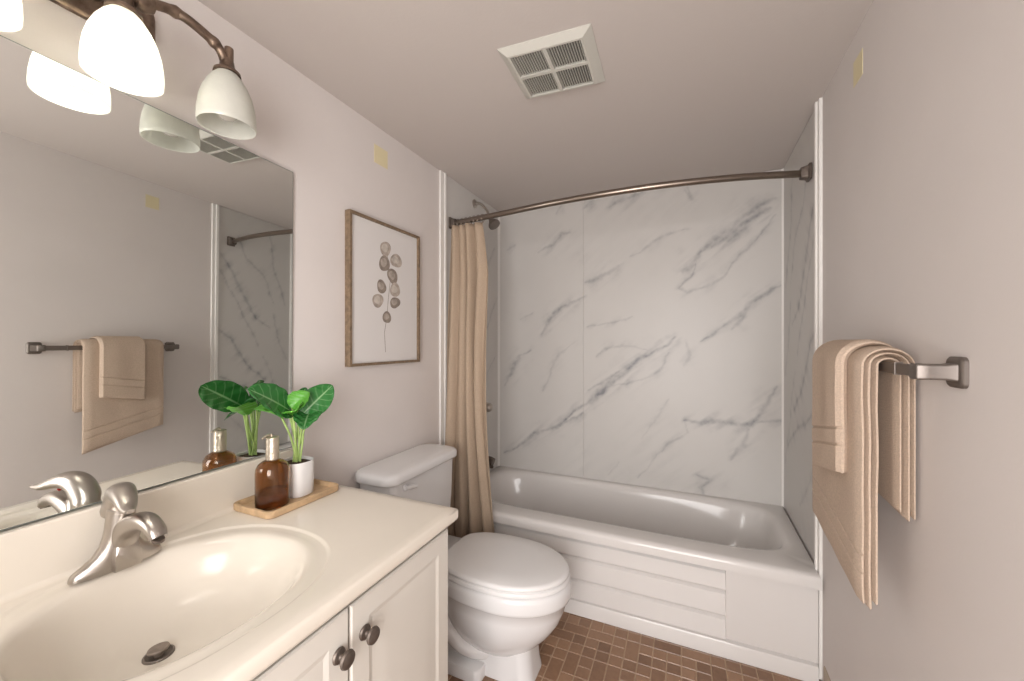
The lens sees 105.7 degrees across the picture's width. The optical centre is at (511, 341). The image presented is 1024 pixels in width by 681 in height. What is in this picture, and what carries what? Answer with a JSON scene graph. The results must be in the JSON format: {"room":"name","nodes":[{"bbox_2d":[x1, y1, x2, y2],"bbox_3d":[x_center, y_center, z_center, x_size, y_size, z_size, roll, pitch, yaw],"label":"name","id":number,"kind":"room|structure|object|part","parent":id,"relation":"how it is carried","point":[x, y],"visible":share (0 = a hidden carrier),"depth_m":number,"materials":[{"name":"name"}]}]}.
{"room":"bathroom","nodes":[
{"label":"bathroom","id":0,"kind":"room"},
{"bbox_2d":[0,0,497,488],"bbox_3d":[-0.835,0.200,1.451,0.100,2.400,3.380,0,0,24],"label":"wall","id":1,"kind":"structure","parent":0,"point":[375,413],"depth_m":1.55,"materials":[{"name":"paint"}]},
{"bbox_2d":[0,0,256,139],"bbox_3d":[-0.908,-0.740,0.887,0.220,0.300,0.566,0,0,24],"label":"vanity light","id":2,"kind":"object","parent":1,"relation":"attached to","point":[118,49],"visible":1,"depth_m":0.90,"materials":[{"name":"white glass"}]},
{"bbox_3d":[-0.957,-0.666,0.673,0.136,0.152,0.136,0,0,24],"label":"lamp shade","id":3,"kind":"part","parent":2,"relation":"part of","materials":[{"name":"white glass"}]},
{"bbox_3d":[-1.000,-0.828,0.927,0.019,0.125,0.236,0,0,24],"label":"wall plate","id":4,"kind":"part","parent":2,"relation":"part of","materials":[{"name":"brown metal"}]},
{"bbox_3d":[-0.870,-0.666,0.870,0.136,0.152,0.136,0,0,24],"label":"lamp shade","id":5,"kind":"part","parent":2,"relation":"part of","materials":[{"name":"white glass"}]},
{"bbox_3d":[-0.870,-0.653,0.870,0.057,0.086,0.057,0,0,24],"label":"bulb","id":6,"kind":"part","parent":2,"relation":"part of","materials":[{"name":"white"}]},
{"bbox_3d":[-0.916,-0.803,0.908,0.168,0.073,0.055,0,0,13],"label":"stem","id":7,"kind":"part","parent":2,"relation":"part of","materials":[{"name":"brown metal"}]},
{"bbox_3d":[-0.822,-0.785,0.972,0.037,0.087,0.236,0,0,24],"label":"arm","id":8,"kind":"part","parent":2,"relation":"part of","materials":[{"name":"brown metal"}]},
{"bbox_3d":[-0.783,-0.666,1.066,0.136,0.152,0.136,0,0,24],"label":"lamp shade","id":9,"kind":"part","parent":2,"relation":"part of","materials":[{"name":"white glass"}]},
{"bbox_3d":[-0.783,-0.653,1.066,0.057,0.086,0.057,0,0,24],"label":"bulb","id":10,"kind":"part","parent":2,"relation":"part of","materials":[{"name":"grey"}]},
{"bbox_2d":[0,35,292,530],"bbox_3d":[-0.982,-0.117,0.894,0.078,0.992,1.082,0,0,24],"label":"wall mirror","id":11,"kind":"object","parent":1,"relation":"attached to","point":[146,254],"visible":1,"depth_m":0.95,"materials":[{"name":"grey mirror"}]},
{"bbox_2d":[0,448,292,596],"bbox_3d":[-1.011,0.451,0.797,0.100,0.136,1.282,0,0,24],"label":"backsplash","id":12,"kind":"structure","parent":1,"relation":"attached to","point":[33,552],"depth_m":0.89,"materials":[{"name":"stone"}]},
{"bbox_2d":[374,144,387,169],"bbox_3d":[-0.615,-0.870,1.822,0.001,0.084,0.088,0,0,24],"label":"sticker","id":13,"kind":"object","parent":1,"relation":"attached to","point":[380,155],"visible":1,"depth_m":1.82,"materials":[{"name":"beige paper"}]},
{"bbox_2d":[345,209,419,366],"bbox_3d":[-0.593,-0.226,1.836,0.029,0.659,0.470,0,0,24],"label":"framed print","id":14,"kind":"object","parent":1,"relation":"attached to","point":[382,260],"visible":1,"depth_m":1.79,"materials":[{"name":"white paper"}]},
{"bbox_2d":[439,170,446,444],"bbox_3d":[-0.405,0.201,2.278,0.018,2.399,0.055,0,0,24],"label":"trim","id":15,"kind":"structure","parent":1,"relation":"attached to","point":[442,176],"depth_m":2.27,"materials":[{"name":"white"}]},
{"bbox_2d":[447,176,497,470],"bbox_3d":[-0.256,-0.027,2.629,0.006,1.942,0.743,0,0,24],"label":"wall panel","id":16,"kind":"object","parent":1,"relation":"attached to","point":[459,199],"depth_m":2.83,"materials":[{"name":"stone"}]},
{"bbox_2d":[472,199,499,229],"bbox_3d":[-0.171,-0.855,2.581,0.189,0.220,0.081,0,0,24],"label":"shower","id":17,"kind":"object","parent":1,"relation":"attached to","point":[493,223],"visible":0.82,"depth_m":2.57,"materials":[{"name":"silver metal"}]},
{"bbox_3d":[-0.195,-0.882,2.600,0.122,0.122,0.017,0,0,24],"label":"arm","id":18,"kind":"part","parent":17,"relation":"part of","materials":[{"name":"silver metal"}]},
{"bbox_2d":[486,402,492,411],"bbox_3d":[-0.193,0.435,2.599,0.134,0.140,0.140,0,0,24],"label":"shower valve","id":19,"kind":"object","parent":1,"relation":"attached to","point":[489,407],"visible":0.32,"depth_m":2.56,"materials":[{"name":"silver metal"}]},
{"bbox_2d":[489,456,494,468],"bbox_3d":[-0.185,0.797,2.596,0.151,0.078,0.052,0,0,24],"label":"tub spout","id":20,"kind":"object","parent":1,"relation":"attached to","point":[491,459],"visible":0.33,"depth_m":2.56,"materials":[{"name":"grey metal"}]},
{"bbox_2d":[198,0,873,210],"bbox_3d":[0.062,-1.050,1.055,2.060,0.100,3.580,0,0,24],"label":"ceiling","id":21,"kind":"structure","parent":0,"point":[690,88],"depth_m":1.48,"materials":[{"name":"grey paint"}]},
{"bbox_2d":[497,23,604,98],"bbox_3d":[0.153,-0.990,1.403,0.323,0.018,0.309,0,0,24],"label":"ceiling vent","id":22,"kind":"object","parent":21,"relation":"in","point":[569,59],"visible":1,"depth_m":1.37,"materials":[{"name":"grey plastic"}]},
{"bbox_2d":[511,40,591,95],"bbox_3d":[0.151,-0.986,1.406,0.243,0.010,0.243,0,0,24],"label":"grille","id":23,"kind":"object","parent":22,"relation":"attached to","point":[546,67],"depth_m":1.39,"materials":[{"name":"grey plastic"}]},
{"bbox_2d":[448,612,820,680],"bbox_3d":[0.028,1.439,1.015,1.930,0.082,3.480,0,0,24],"label":"floor","id":24,"kind":"structure","parent":0,"point":[579,648],"depth_m":1.70,"materials":[{"name":"tile"}]},
{"bbox_2d":[251,528,447,680],"bbox_3d":[-0.734,0.976,0.713,0.673,0.843,1.310,0,0,24],"label":"vanity cabinet","id":25,"kind":"object","parent":24,"relation":"on","point":[397,629],"visible":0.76,"depth_m":0.95,"materials":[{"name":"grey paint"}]},
{"bbox_2d":[0,448,457,680],"bbox_3d":[-0.741,0.518,0.718,0.657,0.270,1.355,0,0,24],"label":"sink","id":26,"kind":"object","parent":25,"relation":"in","point":[227,593],"visible":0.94,"depth_m":0.88,"materials":[{"name":"stone"}]},
{"bbox_2d":[67,482,167,584],"bbox_3d":[-0.867,0.416,0.854,0.202,0.196,0.152,0,0,45],"label":"faucet","id":27,"kind":"object","parent":26,"relation":"on","point":[121,547],"visible":1,"depth_m":0.86,"materials":[{"name":"silver metal"}]},
{"bbox_3d":[-0.869,0.359,0.871,0.171,0.082,0.053,0,0,31],"label":"lever","id":28,"kind":"part","parent":27,"relation":"part of","materials":[{"name":"silver metal"}]},
{"bbox_3d":[-0.842,0.434,0.870,0.198,0.111,0.052,0,0,24],"label":"spout","id":29,"kind":"part","parent":27,"relation":"part of","materials":[{"name":"silver metal"}]},
{"bbox_2d":[233,479,338,518],"bbox_3d":[-0.728,0.504,1.268,0.180,0.022,0.258,0,0,24],"label":"serving tray","id":30,"kind":"object","parent":26,"relation":"on","point":[322,488],"visible":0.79,"depth_m":1.21,"materials":[{"name":"brown wood"}]},
{"bbox_2d":[254,434,289,510],"bbox_3d":[-0.742,0.394,1.203,0.093,0.223,0.093,0,0,24],"label":"soap bottle","id":31,"kind":"object","parent":30,"relation":"on","point":[272,475],"visible":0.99,"depth_m":1.17,"materials":[{"name":"orange glass"}]},
{"bbox_3d":[-0.742,0.426,1.203,0.093,0.160,0.093,0,0,24],"label":"glass","id":32,"kind":"part","parent":31,"relation":"part of","materials":[{"name":"brown glass"}]},
{"bbox_2d":[248,383,333,497],"bbox_3d":[-0.731,0.316,1.268,0.181,0.381,0.268,0,0,24],"label":"potted plant","id":33,"kind":"object","parent":30,"relation":"on","point":[304,406],"visible":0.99,"depth_m":1.27,"materials":[{"name":"green plant"}]},
{"bbox_3d":[-0.736,0.328,1.284,0.032,0.158,0.041,0,0,24],"label":"stem","id":34,"kind":"part","parent":33,"relation":"part of","materials":[{"name":"green plant"}]},
{"bbox_3d":[-0.737,0.321,1.309,0.036,0.172,0.008,0,0,-12],"label":"stem","id":35,"kind":"part","parent":33,"relation":"part of","materials":[{"name":"green plant"}]},
{"bbox_3d":[-0.722,0.311,1.283,0.023,0.192,0.029,0,0,24],"label":"stem","id":36,"kind":"part","parent":33,"relation":"part of","materials":[{"name":"green plant"}]},
{"bbox_3d":[-0.722,0.318,1.289,0.009,0.177,0.030,0,0,24],"label":"stem","id":37,"kind":"part","parent":33,"relation":"part of","materials":[{"name":"green plant"}]},
{"bbox_3d":[-0.717,0.305,1.300,0.007,0.202,0.016,0,0,6],"label":"stem","id":38,"kind":"part","parent":33,"relation":"part of","materials":[{"name":"green plant"}]},
{"bbox_3d":[-0.723,0.451,1.302,0.104,0.111,0.091,0,0,24],"label":"pot","id":39,"kind":"part","parent":33,"relation":"part of","materials":[{"name":"white ceramic"}]},
{"bbox_3d":[-0.713,0.323,1.304,0.034,0.167,0.008,0,0,19],"label":"stem","id":40,"kind":"part","parent":33,"relation":"part of","materials":[{"name":"green plant"}]},
{"bbox_3d":[-0.708,0.321,1.313,0.011,0.172,0.030,0,0,2],"label":"stem","id":41,"kind":"part","parent":33,"relation":"part of","materials":[{"name":"green plant"}]},
{"bbox_3d":[-0.435,0.933,0.664,0.018,0.724,0.380,0,0,24],"label":"door","id":42,"kind":"part","parent":25,"relation":"part of","materials":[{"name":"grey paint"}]},
{"bbox_3d":[-0.346,0.652,0.800,0.034,0.037,0.037,0,0,24],"label":"knob","id":43,"kind":"part","parent":25,"relation":"part of","materials":[{"name":"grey metal"}]},
{"bbox_3d":[-0.317,0.652,0.866,0.034,0.037,0.037,0,0,24],"label":"knob","id":44,"kind":"part","parent":25,"relation":"part of","materials":[{"name":"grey metal"}]},
{"bbox_3d":[-0.279,0.933,1.016,0.018,0.724,0.380,0,0,24],"label":"door","id":45,"kind":"part","parent":25,"relation":"part of","materials":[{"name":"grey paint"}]},
{"bbox_2d":[355,444,570,680],"bbox_3d":[-0.181,0.972,1.714,0.875,0.851,0.540,0,0,24],"label":"toilet","id":46,"kind":"object","parent":24,"relation":"on","point":[507,594],"visible":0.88,"depth_m":1.60,"materials":[{"name":"white ceramic"}]},
{"bbox_3d":[-0.479,0.570,1.845,0.224,0.048,0.540,0,0,24],"label":"tank lid","id":47,"kind":"part","parent":46,"relation":"part of","materials":[{"name":"white ceramic"}]},
{"bbox_3d":[-0.484,0.793,1.851,0.198,0.413,0.480,0,0,24],"label":"tank","id":48,"kind":"part","parent":46,"relation":"part of","materials":[{"name":"white ceramic"}]},
{"bbox_3d":[-0.440,0.628,1.685,0.022,0.035,0.081,0,0,24],"label":"flush lever","id":49,"kind":"part","parent":46,"relation":"part of","materials":[{"name":"silver metal"}]},
{"bbox_3d":[-0.025,0.972,1.689,0.560,0.021,0.396,0,0,24],"label":"seat","id":50,"kind":"part","parent":46,"relation":"part of","materials":[{"name":"white plastic"}]},
{"bbox_3d":[-0.025,0.947,1.689,0.554,0.028,0.392,0,0,24],"label":"seat lid","id":51,"kind":"part","parent":46,"relation":"part of","materials":[{"name":"white plastic"}]},
{"bbox_3d":[-0.025,1.160,1.689,0.568,0.356,0.402,0,0,24],"label":"bowl","id":52,"kind":"part","parent":46,"relation":"part of","materials":[{"name":"white ceramic"}]},
{"bbox_2d":[490,466,821,680],"bbox_3d":[0.577,1.170,2.261,1.825,0.452,0.743,0,0,24],"label":"bathtub","id":53,"kind":"object","parent":24,"relation":"on","point":[732,579],"visible":0.68,"depth_m":1.88,"materials":[{"name":"white ceramic"}]},
{"bbox_2d":[490,466,821,590],"bbox_3d":[0.577,1.122,2.261,1.825,0.356,0.743,0,0,24],"label":"basin","id":54,"kind":"object","parent":53,"relation":"in","point":[611,536],"depth_m":2.03,"materials":[{"name":"white ceramic"}]},
{"bbox_3d":[1.110,1.160,1.677,0.335,0.308,0.060,0,0,24],"label":"access panel","id":55,"kind":"part","parent":53,"relation":"part of","materials":[{"name":"white plastic"}]},
{"bbox_2d":[505,466,784,509],"bbox_3d":[0.753,0.200,2.652,2.034,2.400,0.100,0,0,24],"label":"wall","id":56,"kind":"structure","parent":0,"point":[505,466],"depth_m":2.52,"materials":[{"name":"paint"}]},
{"bbox_2d":[498,217,499,465],"bbox_3d":[-0.100,-0.027,2.960,0.014,1.942,0.014,0,0,24],"label":"trim","id":57,"kind":"structure","parent":56,"relation":"attached to","point":[498,217],"depth_m":2.96,"materials":[{"name":"white"}]},
{"bbox_2d":[500,201,583,477],"bbox_3d":[0.198,-0.027,2.839,0.660,1.942,0.006,0,0,24],"label":"wall panel","id":58,"kind":"object","parent":56,"relation":"attached to","point":[542,250],"depth_m":2.83,"materials":[{"name":"stone"}]},
{"bbox_2d":[584,169,781,505],"bbox_3d":[1.035,-0.027,2.470,1.164,1.942,0.006,0,0,24],"label":"wall panel","id":59,"kind":"object","parent":56,"relation":"attached to","point":[683,285],"depth_m":2.43,"materials":[{"name":"stone"}]},
{"bbox_2d":[782,168,783,506],"bbox_3d":[1.557,-0.027,2.230,0.010,1.942,0.010,0,0,24],"label":"trim","id":60,"kind":"structure","parent":56,"relation":"attached to","point":[783,168],"depth_m":2.22,"materials":[{"name":"white"}]},
{"bbox_2d":[785,0,1023,680],"bbox_3d":[0.903,0.200,0.683,0.100,2.400,3.383,0,0,25],"label":"wall","id":61,"kind":"structure","parent":0,"point":[923,158],"depth_m":0.83,"materials":[{"name":"paint"}]},
{"bbox_2d":[449,162,811,228],"bbox_3d":[0.458,-0.735,1.989,1.820,0.099,0.166,0,0,21],"label":"shower curtain rod","id":62,"kind":"object","parent":61,"relation":"attached to","point":[805,173],"visible":0.98,"depth_m":1.83,"materials":[{"name":"brown metal"}]},
{"bbox_2d":[445,214,493,537],"bbox_3d":[-0.226,0.268,2.221,0.370,2.024,0.180,0,0,24],"label":"shower curtain","id":63,"kind":"object","parent":62,"relation":"hanging from","point":[466,414],"visible":0.85,"depth_m":2.22,"materials":[{"name":"fabric"}]},
{"bbox_2d":[784,112,813,559],"bbox_3d":[1.423,-0.027,1.926,0.006,1.942,0.673,0,0,25],"label":"wall panel","id":64,"kind":"object","parent":61,"relation":"attached to","point":[798,194],"depth_m":1.92,"materials":[{"name":"stone"}]},
{"bbox_2d":[814,97,822,679],"bbox_3d":[1.271,0.191,1.609,0.023,2.379,0.050,0,0,24],"label":"trim","id":65,"kind":"structure","parent":61,"relation":"attached to","point":[818,106],"depth_m":1.59,"materials":[{"name":"white"}]},
{"bbox_2d":[824,666,830,680],"bbox_3d":[0.689,1.348,0.368,0.022,0.100,2.630,0,0,25],"label":"baseboard","id":66,"kind":"structure","parent":61,"relation":"attached to","point":[826,676],"depth_m":1.53,"materials":[{"name":"beige"}]},
{"bbox_2d":[853,48,862,87],"bbox_3d":[1.107,-0.875,1.241,0.001,0.080,0.075,0,0,25],"label":"sticker","id":67,"kind":"object","parent":61,"relation":"attached to","point":[858,64],"visible":1,"depth_m":1.24,"materials":[{"name":"beige paper"}]},
{"bbox_2d":[878,356,968,388],"bbox_3d":[0.987,0.060,1.068,0.073,0.062,0.685,0,0,25],"label":"towel bar","id":68,"kind":"object","parent":61,"relation":"attached to","point":[955,371],"visible":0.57,"depth_m":0.77,"materials":[{"name":"grey metal"}]},
{"bbox_2d":[812,346,915,609],"bbox_3d":[0.969,0.329,1.097,0.109,0.638,0.380,0,0,24],"label":"bath towel","id":69,"kind":"object","parent":68,"relation":"hanging from","point":[881,406],"visible":0.72,"depth_m":0.95,"materials":[{"name":"beige fabric"}]},
{"bbox_2d":[812,339,891,473],"bbox_3d":[0.946,0.186,1.078,0.139,0.387,0.213,0,0,24],"label":"hand towel","id":70,"kind":"object","parent":69,"relation":"on","point":[829,361],"visible":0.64,"depth_m":1.04,"materials":[{"name":"beige fabric"}]},
{"bbox_3d":[0.850,0.060,0.783,0.062,0.037,0.035,0,0,24],"label":"post","id":71,"kind":"part","parent":68,"relation":"part of","materials":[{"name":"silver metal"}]},
{"bbox_3d":[0.881,0.060,0.769,0.010,0.062,0.055,0,0,24],"label":"wall plate","id":72,"kind":"part","parent":68,"relation":"part of","materials":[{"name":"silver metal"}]}
]}

